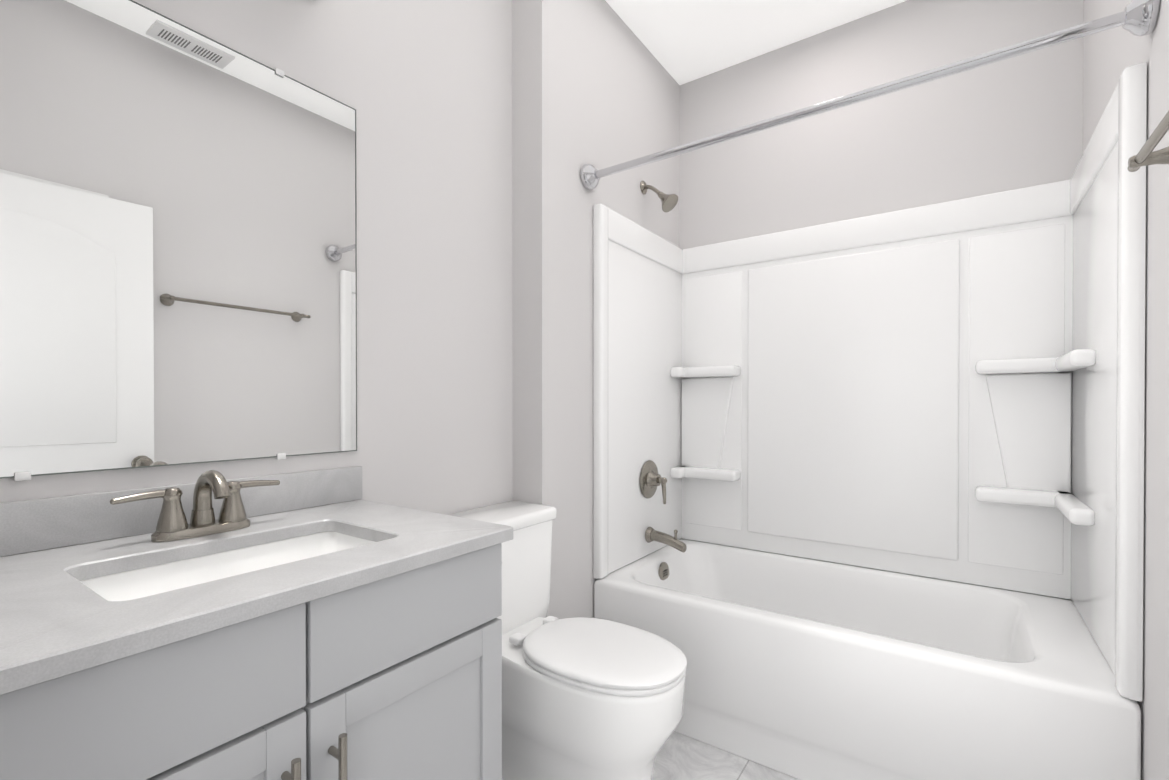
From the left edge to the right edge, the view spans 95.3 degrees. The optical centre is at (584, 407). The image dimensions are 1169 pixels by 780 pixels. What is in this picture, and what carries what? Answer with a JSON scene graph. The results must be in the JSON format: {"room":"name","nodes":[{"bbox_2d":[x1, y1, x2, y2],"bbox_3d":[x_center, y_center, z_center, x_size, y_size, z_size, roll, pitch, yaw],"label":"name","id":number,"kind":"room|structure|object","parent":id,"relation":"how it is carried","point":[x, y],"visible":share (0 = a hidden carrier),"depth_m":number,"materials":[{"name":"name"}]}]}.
{"room":"bathroom","nodes":[
{"label":"bathroom","id":0,"kind":"room"},
{"bbox_2d":[0,0,679,618],"bbox_3d":[-0.349,-0.237,1.768,0.258,2.810,2.781,0,0,35],"label":"wall","id":1,"kind":"structure","parent":0,"point":[486,130],"depth_m":1.76,"materials":[{"name":"grey paint"}]},
{"bbox_2d":[0,0,356,480],"bbox_3d":[-0.836,-0.334,1.080,0.009,0.914,0.807,0,0,35],"label":"mirror","id":2,"kind":"object","parent":1,"relation":"attached to","point":[178,243],"visible":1,"depth_m":1.07,"materials":[{"name":"clear glass"}]},
{"bbox_2d":[640,181,677,211],"bbox_3d":[0.335,-0.945,2.365,0.167,0.162,0.086,0,0,35],"label":"shower head","id":3,"kind":"object","parent":1,"relation":"attached to","point":[669,202],"visible":1,"depth_m":2.35},
{"bbox_2d":[652,731,799,779],"bbox_3d":[-0.021,1.204,0.814,1.902,0.060,3.981,0,0,35],"label":"floor","id":4,"kind":"structure","parent":0,"point":[679,756],"depth_m":1.74,"materials":[{"name":"tile"}]},
{"bbox_2d":[0,466,512,779],"bbox_3d":[-0.606,0.665,0.923,0.571,1.014,0.823,0,0,35],"label":"bathroom vanity","id":5,"kind":"object","parent":4,"relation":"on","point":[326,624],"visible":1,"depth_m":0.82,"materials":[{"name":"grey paint"}]},
{"bbox_2d":[110,470,279,541],"bbox_3d":[-0.716,0.182,1.021,0.127,0.126,0.283,0,0,35],"label":"faucet","id":6,"kind":"object","parent":5,"relation":"on","point":[173,524],"visible":1,"depth_m":1.01,"materials":[{"name":"silver metal"}]},
{"bbox_2d":[449,501,686,779],"bbox_3d":[-0.068,0.751,1.525,0.745,0.836,0.416,0,0,35],"label":"toilet","id":7,"kind":"object","parent":4,"relation":"on","point":[584,698],"visible":0.83,"depth_m":1.38,"materials":[{"name":"white ceramic"}]},
{"bbox_2d":[593,62,1146,779],"bbox_3d":[0.881,0.186,1.972,1.520,1.959,0.793,0,0,35],"label":"bathtub","id":8,"kind":"object","parent":4,"relation":"on","point":[951,392],"visible":0.94,"depth_m":2.00,"materials":[{"name":"white plastic"}]},
{"bbox_2d":[640,460,666,503],"bbox_3d":[0.327,0.332,2.379,0.093,0.189,0.172,0,0,35],"label":"shower valve","id":9,"kind":"object","parent":8,"relation":"attached to","point":[651,479],"visible":1,"depth_m":2.36,"materials":[{"name":"silver metal"}]},
{"bbox_2d":[645,527,686,552],"bbox_3d":[0.364,0.581,2.354,0.183,0.095,0.072,0,0,35],"label":"tub spout","id":10,"kind":"object","parent":8,"relation":"attached to","point":[651,534],"visible":1,"depth_m":2.34,"materials":[{"name":"silver metal"}]},
{"bbox_2d":[605,0,906,84],"bbox_3d":[0.324,-1.669,1.286,1.902,0.060,2.781,0,0,35],"label":"ceiling","id":11,"kind":"structure","parent":0,"point":[684,41],"depth_m":2.29,"materials":[{"name":"white paint"}]},
{"bbox_2d":[680,0,1071,599],"bbox_3d":[1.095,-0.241,2.379,1.620,2.810,0.120,0,0,35],"label":"wall","id":12,"kind":"structure","parent":0,"point":[1005,125],"depth_m":2.21,"materials":[{"name":"grey paint"}]},
{"bbox_2d":[1068,0,1168,779],"bbox_3d":[1.048,-0.231,0.787,0.132,2.810,2.781,0,0,35],"label":"wall","id":13,"kind":"structure","parent":0,"point":[1099,59],"depth_m":1.18,"materials":[{"name":"grey paint"}]},
{"bbox_2d":[580,0,1159,190],"bbox_3d":[0.633,-0.881,1.611,1.522,0.096,0.096,0,0,35],"label":"shower curtain rod","id":14,"kind":"object","parent":13,"relation":"attached to","point":[1137,17],"visible":0.98,"depth_m":1.41,"materials":[{"name":"silver metal"}]},
{"bbox_2d":[1127,111,1168,171],"bbox_3d":[0.936,-0.481,0.790,0.078,0.056,0.672,0,0,35],"label":"towel bar","id":15,"kind":"object","parent":13,"relation":"attached to","point":[1145,156],"visible":1,"depth_m":1.01,"materials":[{"name":"silver metal"}]}
]}

